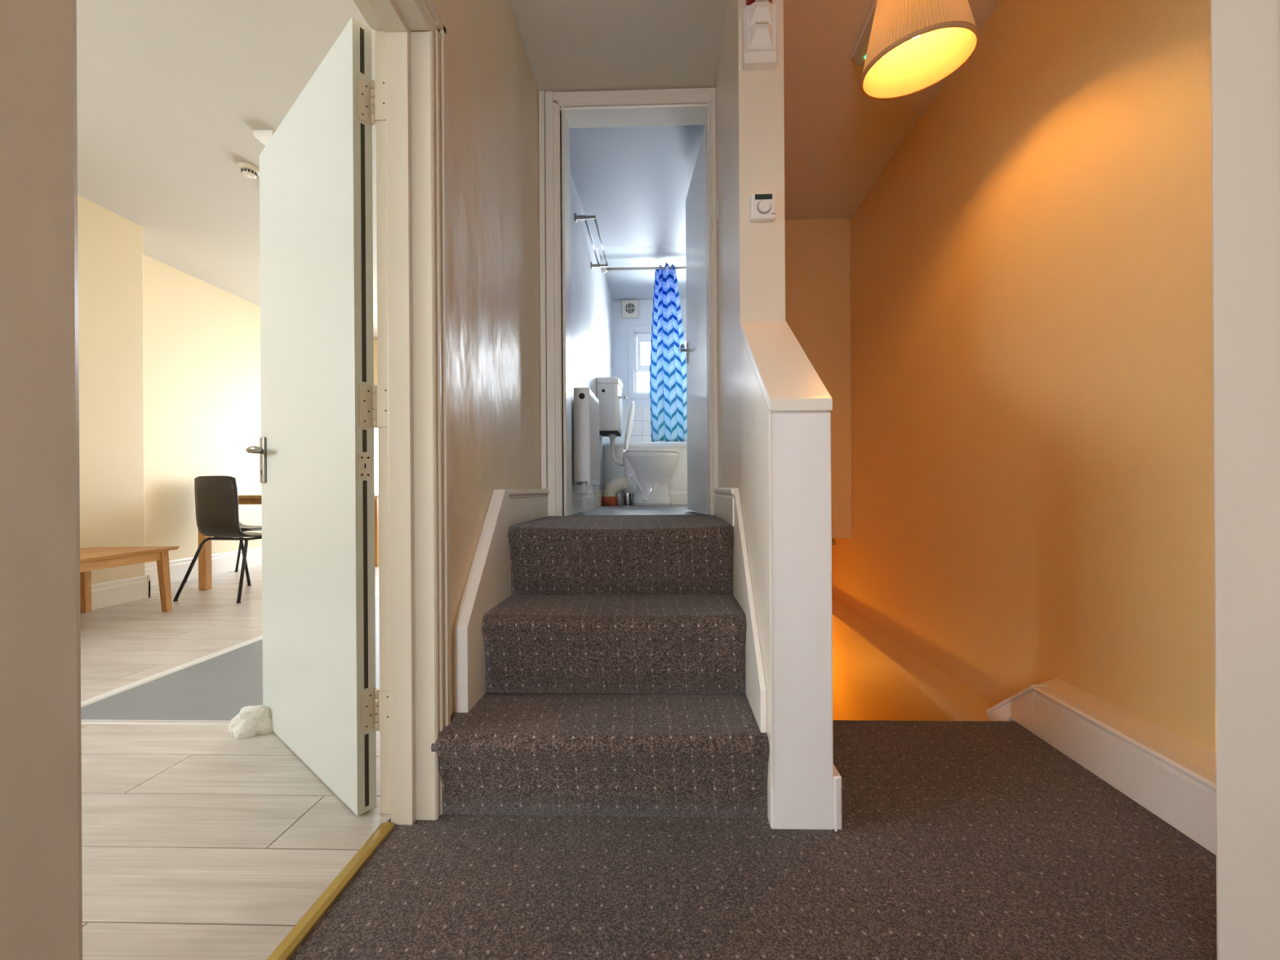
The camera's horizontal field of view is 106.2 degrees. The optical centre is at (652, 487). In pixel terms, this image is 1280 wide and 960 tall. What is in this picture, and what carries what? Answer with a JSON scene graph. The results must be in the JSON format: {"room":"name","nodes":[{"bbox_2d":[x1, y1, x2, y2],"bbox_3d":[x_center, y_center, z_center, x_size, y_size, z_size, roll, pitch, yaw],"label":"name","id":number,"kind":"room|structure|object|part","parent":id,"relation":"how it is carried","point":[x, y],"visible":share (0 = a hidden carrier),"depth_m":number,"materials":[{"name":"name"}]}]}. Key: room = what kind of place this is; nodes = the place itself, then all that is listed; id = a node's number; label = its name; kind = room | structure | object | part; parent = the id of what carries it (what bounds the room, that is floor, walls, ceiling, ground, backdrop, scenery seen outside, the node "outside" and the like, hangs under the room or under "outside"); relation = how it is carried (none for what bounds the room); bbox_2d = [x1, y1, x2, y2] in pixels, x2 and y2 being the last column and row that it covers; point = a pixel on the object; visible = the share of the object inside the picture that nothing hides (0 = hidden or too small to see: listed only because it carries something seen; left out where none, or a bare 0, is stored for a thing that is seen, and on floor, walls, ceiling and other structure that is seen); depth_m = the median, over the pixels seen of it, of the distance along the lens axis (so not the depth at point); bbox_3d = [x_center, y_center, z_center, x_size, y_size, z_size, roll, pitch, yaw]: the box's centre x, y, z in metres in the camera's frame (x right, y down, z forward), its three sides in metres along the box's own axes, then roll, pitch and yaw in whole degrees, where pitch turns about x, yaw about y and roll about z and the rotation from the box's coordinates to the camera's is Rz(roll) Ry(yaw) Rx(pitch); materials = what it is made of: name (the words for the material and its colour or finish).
{"room":"stair landing","nodes":[
{"label":"stair landing","id":0,"kind":"room"},
{"bbox_2d":[77,194,144,584],"bbox_3d":[-4.044,-0.599,2.627,0.445,2.950,1.940,0,0,2],"label":"wall","id":1,"kind":"structure","parent":0,"point":[111,329],"depth_m":3.37,"materials":[{"name":"beige paint"}]},
{"bbox_2d":[91,574,150,609],"bbox_3d":[-3.803,0.740,2.620,0.020,0.170,1.978,0,0,2],"label":"baseboard","id":2,"kind":"structure","parent":1,"relation":"attached to","point":[108,593],"depth_m":3.40,"materials":[{"name":"white wood"}]},
{"bbox_2d":[146,575,151,597],"bbox_3d":[-4.000,0.744,3.607,0.465,0.165,0.019,0,0,2],"label":"baseboard","id":3,"kind":"structure","parent":1,"relation":"attached to","point":[148,577],"depth_m":3.60,"materials":[{"name":"white wood"}]},
{"bbox_2d":[142,253,262,564],"bbox_3d":[-4.322,-0.572,2.414,0.100,3.000,8.000,0,0,2],"label":"wall","id":4,"kind":"structure","parent":0,"point":[202,384],"depth_m":4.41,"materials":[{"name":"beige paint"}]},
{"bbox_2d":[144,546,262,586],"bbox_3d":[-4.187,0.732,4.956,0.020,0.190,2.710,0,0,2],"label":"baseboard","id":5,"kind":"structure","parent":4,"relation":"attached to","point":[221,562],"depth_m":4.58,"materials":[{"name":"white wood"}]},
{"bbox_2d":[76,0,377,338],"bbox_3d":[-2.470,-2.004,2.365,3.625,0.100,8.000,0,0,2],"label":"ceiling","id":6,"kind":"structure","parent":0,"point":[172,95],"depth_m":2.47,"materials":[{"name":"paint"}]},
{"bbox_2d":[237,161,259,178],"bbox_3d":[-2.462,-1.928,2.935,0.112,0.053,0.112,0,0,2],"label":"smoke detector","id":7,"kind":"object","parent":6,"relation":"attached to","point":[249,170],"visible":0.98,"depth_m":2.91,"materials":[{"name":"beige plastic"}]},
{"bbox_2d":[252,129,275,146],"bbox_3d":[-2.128,-1.939,2.686,0.118,0.035,0.120,0,0,2],"label":"ceiling box","id":8,"kind":"object","parent":6,"relation":"attached to","point":[264,136],"visible":0.48,"depth_m":2.63,"materials":[{"name":"white plastic"}]},
{"bbox_2d":[410,0,613,715],"bbox_3d":[-0.573,-0.596,1.865,0.175,3.000,8.900,0,0,2],"label":"wall","id":9,"kind":"structure","parent":0,"point":[492,92],"depth_m":1.62,"materials":[{"name":"beige paint"}]},
{"bbox_2d":[0,0,450,959],"bbox_3d":[-0.613,-0.182,0.793,0.165,1.973,0.873,0,0,2],"label":"trim","id":10,"kind":"structure","parent":9,"relation":"attached to","point":[41,864],"depth_m":0.45,"materials":[{"name":"white wood"}]},
{"bbox_3d":[-0.552,-0.181,0.406,0.016,1.970,0.103,0,0,2],"label":"architrave","id":11,"kind":"part","parent":10,"relation":"part of","materials":[{"name":"white wood"}]},
{"bbox_3d":[-0.659,-0.956,1.182,0.046,0.104,0.004,0,0,2],"label":"hinge plate","id":12,"kind":"part","parent":10,"relation":"part of","materials":[{"name":"white metal"}]},
{"bbox_3d":[-0.654,-0.201,1.182,0.046,0.105,0.004,0,0,2],"label":"hinge plate","id":13,"kind":"part","parent":10,"relation":"part of","materials":[{"name":"white metal"}]},
{"bbox_3d":[-0.649,0.551,1.182,0.046,0.101,0.004,0,0,2],"label":"hinge plate","id":14,"kind":"part","parent":10,"relation":"part of","materials":[{"name":"metal"}]},
{"bbox_3d":[-0.545,-1.137,0.804,0.018,0.066,0.840,0,0,2],"label":"architrave","id":15,"kind":"part","parent":10,"relation":"part of","materials":[{"name":"white wood"}]},
{"bbox_3d":[-0.529,-0.182,1.194,0.018,1.970,0.066,0,0,2],"label":"architrave","id":16,"kind":"part","parent":10,"relation":"part of","materials":[{"name":"white wood"}]},
{"bbox_2d":[245,16,379,815],"bbox_3d":[-1.027,-0.171,1.401,0.805,1.944,0.102,0,0,38],"label":"door","id":17,"kind":"structure","parent":9,"relation":"in","point":[315,450],"depth_m":1.30,"materials":[{"name":"white wood"}]},
{"bbox_3d":[-1.292,-0.124,1.571,0.114,0.022,0.046,0,0,38],"label":"lever","id":18,"kind":"part","parent":17,"relation":"part of","materials":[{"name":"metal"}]},
{"bbox_3d":[-1.313,-0.093,1.621,0.042,0.155,0.009,0,0,38],"label":"handle","id":19,"kind":"part","parent":17,"relation":"part of","materials":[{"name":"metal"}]},
{"bbox_3d":[-0.708,-0.052,1.183,0.004,0.058,0.026,0,0,38],"label":"closer plate","id":20,"kind":"part","parent":17,"relation":"part of","materials":[{"name":"beige metal"}]},
{"bbox_2d":[373,338,377,493],"bbox_3d":[-2.357,-0.585,6.314,3.625,3.000,0.100,0,0,2],"label":"window","id":21,"kind":"structure","parent":9,"relation":"in","point":[375,340],"depth_m":6.33,"materials":[{"name":"beige paint"}]},
{"bbox_2d":[502,488,549,524],"bbox_3d":[-0.498,0.070,1.913,0.040,0.127,0.622,0,0,2],"label":"baseboard","id":22,"kind":"structure","parent":9,"relation":"attached to","point":[526,504],"depth_m":1.88,"materials":[{"name":"white wood"}]},
{"bbox_2d":[573,387,599,514],"bbox_3d":[-0.379,-0.200,2.858,0.090,0.695,0.455,0,0,2],"label":"radiator","id":23,"kind":"object","parent":9,"relation":"attached to","point":[586,405],"visible":1,"depth_m":2.63,"materials":[{"name":"white metal"}]},
{"bbox_3d":[-0.419,-0.279,2.824,0.012,0.533,0.375,0,0,2],"label":"panel","id":24,"kind":"part","parent":23,"relation":"part of","materials":[{"name":"white plastic"}]},
{"bbox_3d":[-0.387,-0.290,2.634,0.087,0.515,0.004,0,0,2],"label":"panel","id":25,"kind":"part","parent":23,"relation":"part of","materials":[{"name":"white plastic"}]},
{"bbox_3d":[-0.346,-0.279,2.822,0.015,0.533,0.375,0,0,2],"label":"panel","id":26,"kind":"part","parent":23,"relation":"part of","materials":[{"name":"white plastic"}]},
{"bbox_2d":[572,490,604,514],"bbox_3d":[-0.435,0.085,3.223,0.020,0.125,1.780,0,0,2],"label":"baseboard","id":27,"kind":"structure","parent":9,"relation":"attached to","point":[577,496],"depth_m":3.13,"materials":[{"name":"white wood"}]},
{"bbox_2d":[574,213,608,269],"bbox_3d":[-0.394,-1.623,3.201,0.125,0.047,0.678,0,0,2],"label":"towel rail","id":28,"kind":"object","parent":9,"relation":"attached to","point":[584,217],"visible":1,"depth_m":3.11,"materials":[{"name":"metal"}]},
{"bbox_2d":[601,266,685,273],"bbox_3d":[0.330,-1.877,4.102,1.530,0.059,0.060,0,0,2],"label":"shower rail","id":29,"kind":"object","parent":9,"relation":"attached to","point":[604,269],"visible":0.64,"depth_m":4.10,"materials":[{"name":"metal"}]},
{"bbox_2d":[601,266,607,273],"bbox_3d":[-0.412,-1.872,4.122,0.045,0.059,0.060,0,0,2],"label":"wall socket","id":30,"kind":"object","parent":29,"relation":"attached to","point":[604,269],"depth_m":4.10,"materials":[{"name":"beige plastic"}]},
{"bbox_2d":[648,262,687,441],"bbox_3d":[0.145,-1.143,4.088,0.348,1.505,0.145,0,0,2],"label":"shower curtain","id":31,"kind":"object","parent":29,"relation":"hanging from","point":[668,366],"visible":0.98,"depth_m":4.09,"materials":[{"name":"blue fabric"}]},
{"bbox_2d":[572,504,706,515],"bbox_3d":[0.330,0.220,3.575,1.530,0.155,2.735,0,0,2],"label":"floor","id":32,"kind":"structure","parent":0,"point":[673,509],"depth_m":3.00,"materials":[{"name":"tile"}]},
{"bbox_2d":[616,490,622,505],"bbox_3d":[-0.289,0.059,4.039,0.076,0.174,0.075,0,0,2],"label":"bottle","id":33,"kind":"object","parent":32,"relation":"on","point":[620,494],"visible":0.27,"depth_m":4.01,"materials":[{"name":"white plastic"}]},
{"bbox_2d":[622,490,632,505],"bbox_3d":[-0.206,0.066,4.027,0.088,0.159,0.088,0,0,2],"label":"pot","id":34,"kind":"object","parent":32,"relation":"on","point":[627,497],"visible":0.56,"depth_m":3.99,"materials":[{"name":"silver metal"}]},
{"bbox_2d":[596,377,679,506],"bbox_3d":[-0.104,-0.359,3.917,0.645,1.009,0.389,0,0,2],"label":"toilet","id":35,"kind":"object","parent":32,"relation":"on","point":[648,473],"visible":0.99,"depth_m":3.81,"materials":[{"name":"ceramic"}]},
{"bbox_3d":[-0.337,-0.836,3.920,0.185,0.052,0.384,0,0,2],"label":"cistern lid","id":36,"kind":"part","parent":35,"relation":"part of","materials":[{"name":"ceramic"}]},
{"bbox_2d":[602,496,617,506],"bbox_3d":[-0.345,0.111,3.910,0.126,0.073,0.126,0,0,2],"label":"socket","id":37,"kind":"object","parent":35,"relation":"attached to","point":[606,500],"depth_m":3.86,"materials":[{"name":"ceramic"}]},
{"bbox_3d":[-0.228,-0.710,3.817,0.057,0.031,0.073,0,0,2],"label":"flush lever","id":38,"kind":"part","parent":35,"relation":"part of","materials":[{"name":"silver metal"}]},
{"bbox_3d":[-0.186,-0.504,3.926,0.081,0.392,0.360,0,0,2],"label":"lid","id":39,"kind":"part","parent":35,"relation":"part of","materials":[{"name":"white plastic"}]},
{"bbox_2d":[622,457,637,493],"bbox_3d":[-0.170,-0.099,3.926,0.145,0.290,0.200,0,0,2],"label":"outlet","id":40,"kind":"object","parent":35,"relation":"attached to","point":[630,479],"depth_m":3.86,"materials":[{"name":"ceramic"}]},
{"bbox_3d":[-0.012,-0.067,3.922,0.455,0.424,0.366,0,0,2],"label":"bowl","id":41,"kind":"part","parent":35,"relation":"part of","materials":[{"name":"ceramic"}]},
{"bbox_3d":[0.002,-0.291,3.921,0.433,0.020,0.374,0,0,2],"label":"seat","id":42,"kind":"part","parent":35,"relation":"part of","materials":[{"name":"white plastic"}]},
{"bbox_2d":[603,442,687,504],"bbox_3d":[0.352,-0.122,4.520,1.522,0.530,0.820,0,0,2],"label":"bathtub","id":43,"kind":"object","parent":32,"relation":"on","point":[677,483],"visible":0.24,"depth_m":4.13,"materials":[{"name":"ceramic"}]},
{"bbox_2d":[603,442,687,447],"bbox_3d":[0.351,-0.187,4.520,1.522,0.400,0.820,0,0,2],"label":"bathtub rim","id":44,"kind":"object","parent":43,"relation":"in","point":[636,444],"depth_m":4.12,"materials":[{"name":"ceramic"}]},
{"bbox_2d":[597,245,685,300],"bbox_3d":[0.387,-2.020,4.396,1.630,0.165,1.290,0,0,2],"label":"ceiling","id":45,"kind":"structure","parent":0,"point":[622,284],"depth_m":4.19,"materials":[{"name":"paint"}]},
{"bbox_2d":[80,564,1217,959],"bbox_3d":[-1.386,0.859,1.887,5.780,0.100,8.900,0,0,2],"label":"floor","id":46,"kind":"structure","parent":0,"point":[956,840],"depth_m":1.04,"materials":[{"name":"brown carpet"}]},
{"bbox_2d":[80,546,179,613],"bbox_3d":[-3.466,0.611,2.704,0.577,0.424,1.085,0,0,-3],"label":"coffee table","id":47,"kind":"object","parent":46,"relation":"on","point":[91,558],"visible":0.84,"depth_m":3.14,"materials":[{"name":"brown wood"}]},
{"bbox_3d":[-3.735,0.624,3.164,0.051,0.401,0.061,0,0,-2],"label":"leg","id":48,"kind":"part","parent":47,"relation":"part of","materials":[{"name":"brown wood"}]},
{"bbox_3d":[-3.238,0.621,3.186,0.051,0.401,0.061,0,0,-2],"label":"leg","id":49,"kind":"part","parent":47,"relation":"part of","materials":[{"name":"brown wood"}]},
{"bbox_2d":[80,719,231,724],"bbox_3d":[-1.405,0.808,1.653,1.425,0.007,0.030,0,0,2],"label":"strip","id":50,"kind":"object","parent":46,"relation":"on","point":[82,721],"visible":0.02,"depth_m":1.66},
{"bbox_2d":[173,475,262,603],"bbox_3d":[-3.155,0.367,3.714,0.552,0.906,0.577,0,0,8],"label":"dining chair","id":51,"kind":"object","parent":46,"relation":"on","point":[216,497],"visible":0.87,"depth_m":3.50,"materials":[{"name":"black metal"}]},
{"bbox_3d":[-3.397,0.595,3.545,0.030,0.436,0.193,0,0,42],"label":"leg","id":52,"kind":"part","parent":51,"relation":"part of","materials":[{"name":"black metal"}]},
{"bbox_3d":[-3.156,0.385,3.709,0.345,0.019,0.250,0,0,8],"label":"frame","id":53,"kind":"part","parent":51,"relation":"part of","materials":[{"name":"black metal"}]},
{"bbox_3d":[-2.967,0.593,3.485,0.030,0.436,0.193,0,0,-26],"label":"leg","id":54,"kind":"part","parent":51,"relation":"part of","materials":[{"name":"black metal"}]},
{"bbox_3d":[-3.342,0.595,3.938,0.030,0.437,0.201,0,0,-25],"label":"leg","id":55,"kind":"part","parent":51,"relation":"part of","materials":[{"name":"black metal"}]},
{"bbox_2d":[186,522,262,582],"bbox_3d":[-3.803,0.371,4.451,0.577,0.906,0.552,0,0,-1],"label":"dining chair","id":56,"kind":"object","parent":46,"relation":"on","point":[243,527],"visible":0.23,"depth_m":4.58,"materials":[{"name":"black metal"}]},
{"bbox_3d":[-4.004,0.599,4.666,0.193,0.436,0.030,0,0,34],"label":"leg","id":57,"kind":"part","parent":56,"relation":"part of","materials":[{"name":"black metal"}]},
{"bbox_2d":[80,592,378,707],"bbox_3d":[-2.086,0.812,3.931,0.057,0.008,4.550,0,0,2],"label":"strip","id":58,"kind":"object","parent":46,"relation":"on","point":[119,690],"visible":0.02,"depth_m":2.09,"materials":[{"name":"white metal"}]},
{"bbox_2d":[228,704,273,738],"bbox_3d":[-1.312,0.762,1.582,0.138,0.094,0.079,0,0,-19],"label":"rock","id":59,"kind":"object","parent":46,"relation":"on","point":[251,721],"visible":0.91,"depth_m":1.56,"materials":[{"name":"white stone"}]},
{"bbox_2d":[198,493,378,590],"bbox_3d":[-3.235,0.442,4.436,0.804,0.756,1.200,0,0,2],"label":"dining table","id":60,"kind":"object","parent":46,"relation":"on","point":[205,582],"visible":0.19,"depth_m":3.87,"materials":[{"name":"brown wood"}]},
{"bbox_3d":[-3.613,0.458,3.880,0.058,0.730,0.058,0,0,2],"label":"leg","id":61,"kind":"part","parent":60,"relation":"part of","materials":[{"name":"brown wood"}]},
{"bbox_3d":[-2.867,0.453,4.983,0.058,0.730,0.058,0,0,2],"label":"leg","id":62,"kind":"part","parent":60,"relation":"part of","materials":[{"name":"brown wood"}]},
{"bbox_2d":[266,822,395,959],"bbox_3d":[-0.638,0.800,0.800,0.036,0.009,0.686,0,0,2],"label":"threshold strip","id":63,"kind":"object","parent":46,"relation":"on","point":[295,938],"visible":1,"depth_m":0.94,"materials":[{"name":"gold metal"}]},
{"bbox_2d":[431,488,769,817],"bbox_3d":[-0.116,0.402,1.694,0.810,0.797,1.100,0,0,2],"label":"staircase","id":64,"kind":"structure","parent":46,"relation":"on","point":[604,665],"depth_m":1.37,"materials":[{"name":"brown carpet"}]},
{"bbox_2d":[612,298,687,443],"bbox_3d":[0.410,-0.928,4.997,1.630,2.350,0.128,0,0,2],"label":"wall","id":65,"kind":"structure","parent":0,"point":[641,430],"depth_m":4.96,"materials":[{"name":"tile"}]},
{"bbox_2d":[622,299,638,318],"bbox_3d":[-0.228,-1.834,4.934,0.170,0.180,0.046,0,0,2],"label":"fan","id":66,"kind":"object","parent":65,"relation":"attached to","point":[629,307],"visible":1,"depth_m":4.92,"materials":[{"name":"white plastic"}]},
{"bbox_2d":[625,302,635,313],"bbox_3d":[-0.228,-1.834,4.914,0.104,0.104,0.007,0,0,2],"label":"grille","id":67,"kind":"object","parent":66,"relation":"attached to","point":[629,307],"depth_m":4.92,"materials":[{"name":"beige plastic"}]},
{"bbox_2d":[627,324,686,399],"bbox_3d":[0.316,-1.292,4.987,1.136,0.754,0.112,0,0,2],"label":"window","id":68,"kind":"structure","parent":65,"relation":"in","point":[634,366],"depth_m":4.95,"materials":[{"name":"white plastic"}]},
{"bbox_2d":[636,336,686,368],"bbox_3d":[0.316,-1.406,5.012,0.952,0.334,0.042,0,0,2],"label":"window pane","id":69,"kind":"object","parent":68,"relation":"attached to","point":[640,340],"depth_m":5.00,"materials":[{"name":"white plastic"}]},
{"bbox_2d":[509,0,999,247],"bbox_3d":[0.375,-1.945,0.570,2.155,0.315,6.360,0,0,2],"label":"ceiling","id":70,"kind":"structure","parent":0,"point":[570,45],"depth_m":2.26,"materials":[{"name":"paint"}]},
{"bbox_2d":[851,0,877,65],"bbox_3d":[0.892,-1.792,1.847,0.124,0.068,0.340,0,0,2],"label":"emergency light","id":71,"kind":"object","parent":70,"relation":"attached to","point":[859,52],"visible":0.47,"depth_m":1.92,"materials":[{"name":"white plastic"}]},
{"bbox_2d":[860,0,980,100],"bbox_3d":[0.842,-1.568,1.533,0.332,0.515,0.330,0,0,2],"label":"pendant lamp","id":72,"kind":"object","parent":70,"relation":"hanging from","point":[914,46],"visible":1,"depth_m":1.54,"materials":[{"name":"white fabric"}]},
{"bbox_2d":[715,0,833,829],"bbox_3d":[0.370,-0.602,2.202,0.147,3.000,2.178,0,0,2],"label":"wall","id":73,"kind":"structure","parent":0,"point":[774,406],"depth_m":1.18,"materials":[{"name":"paint"}]},
{"bbox_2d":[713,488,733,526],"bbox_3d":[0.281,0.065,1.898,0.024,0.127,0.610,0,0,2],"label":"baseboard","id":74,"kind":"structure","parent":73,"relation":"attached to","point":[723,498],"depth_m":1.79,"materials":[{"name":"white wood"}]},
{"bbox_2d":[742,0,777,70],"bbox_3d":[0.337,-1.454,1.501,0.104,0.250,0.080,0,0,2],"label":"fire alarm sounder","id":75,"kind":"object","parent":73,"relation":"attached to","point":[759,17],"visible":1,"depth_m":1.49,"materials":[{"name":"white plastic"}]},
{"bbox_2d":[749,192,776,222],"bbox_3d":[0.348,-0.884,1.513,0.080,0.082,0.036,0,0,2],"label":"thermostat","id":76,"kind":"object","parent":73,"relation":"attached to","point":[762,206],"visible":1,"depth_m":1.50,"materials":[{"name":"white plastic"}]},
{"bbox_2d":[833,764,841,831],"bbox_3d":[0.438,0.735,1.381,0.020,0.125,0.536,0,0,2],"label":"baseboard","id":77,"kind":"structure","parent":73,"relation":"attached to","point":[837,777],"depth_m":1.12,"materials":[{"name":"white wood"}]},
{"bbox_2d":[784,218,852,538],"bbox_3d":[0.910,-0.878,3.337,0.884,2.455,0.120,0,0,2],"label":"wall","id":78,"kind":"structure","parent":0,"point":[818,251],"depth_m":3.27,"materials":[{"name":"paint"}]},
{"bbox_2d":[831,538,835,545],"bbox_3d":[1.239,0.371,3.329,0.060,0.051,0.027,0,0,2],"label":"pipe stub","id":79,"kind":"object","parent":78,"relation":"attached to","point":[833,542],"visible":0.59,"depth_m":3.32,"materials":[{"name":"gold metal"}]},
{"bbox_2d":[831,597,994,720],"bbox_3d":[1.304,2.092,3.242,0.150,2.500,3.150,0,0,2],"label":"wall","id":80,"kind":"structure","parent":0,"point":[876,677],"depth_m":2.50,"materials":[{"name":"paint"}]},
{"bbox_2d":[831,0,1215,753],"bbox_3d":[1.408,0.641,2.804,0.120,5.500,4.120,0,0,2],"label":"wall","id":81,"kind":"structure","parent":0,"point":[1032,317],"depth_m":1.58,"materials":[{"name":"paint"}]},
{"bbox_2d":[986,677,1216,855],"bbox_3d":[1.263,0.804,1.268,0.101,0.376,1.000,0,0,2],"label":"baseboard","id":82,"kind":"structure","parent":81,"relation":"attached to","point":[1170,775],"depth_m":1.25,"materials":[{"name":"beige paint"}]},
{"bbox_3d":[1.256,0.733,1.655,0.066,0.200,0.225,0,0,2],"label":"raking moulding","id":83,"kind":"part","parent":82,"relation":"part of","materials":[{"name":"white wood"}]},
{"bbox_2d":[1210,0,1279,959],"bbox_3d":[1.149,-0.608,0.671,0.510,3.000,0.202,0,0,2],"label":"wall","id":84,"kind":"structure","parent":0,"point":[1245,34],"depth_m":0.73,"materials":[{"name":"white paint"}]},
{"bbox_3d":[-0.110,-0.924,2.263,0.850,2.350,0.100,0,0,1],"label":"wall","id":85,"kind":"structure","parent":0,"visible":0},
{"bbox_2d":[538,87,718,516],"bbox_3d":[-0.108,-0.839,2.231,0.812,1.955,0.195,0,0,2],"label":"trim","id":86,"kind":"structure","parent":85,"relation":"attached to","point":[558,112],"depth_m":2.20,"materials":[{"name":"white wood"}]},
{"bbox_3d":[-0.445,-0.836,2.209,0.085,1.953,0.023,0,0,2],"label":"architrave","id":87,"kind":"part","parent":86,"relation":"part of","materials":[{"name":"white wood"}]},
{"bbox_3d":[-0.083,-1.774,2.199,0.742,0.078,0.023,0,0,2],"label":"architrave","id":88,"kind":"part","parent":86,"relation":"part of","materials":[{"name":"white wood"}]},
{"bbox_3d":[0.277,-0.833,2.190,0.036,1.938,0.022,0,0,2],"label":"architrave","id":89,"kind":"part","parent":86,"relation":"part of","materials":[{"name":"white wood"}]},
{"bbox_2d":[678,128,707,515],"bbox_3d":[0.223,-0.800,2.604,0.099,1.863,0.600,0,0,-5],"label":"door","id":90,"kind":"structure","parent":85,"relation":"in","point":[695,349],"depth_m":2.55,"materials":[{"name":"white paint"}]},
{"bbox_3d":[0.181,-0.815,2.807,0.053,0.020,0.115,0,0,-5],"label":"lever","id":91,"kind":"part","parent":90,"relation":"part of","materials":[{"name":"silver metal"}]},
{"bbox_3d":[0.205,-0.799,2.858,0.008,0.125,0.040,0,0,-5],"label":"handle","id":92,"kind":"part","parent":90,"relation":"part of","materials":[{"name":"silver metal"}]}
]}

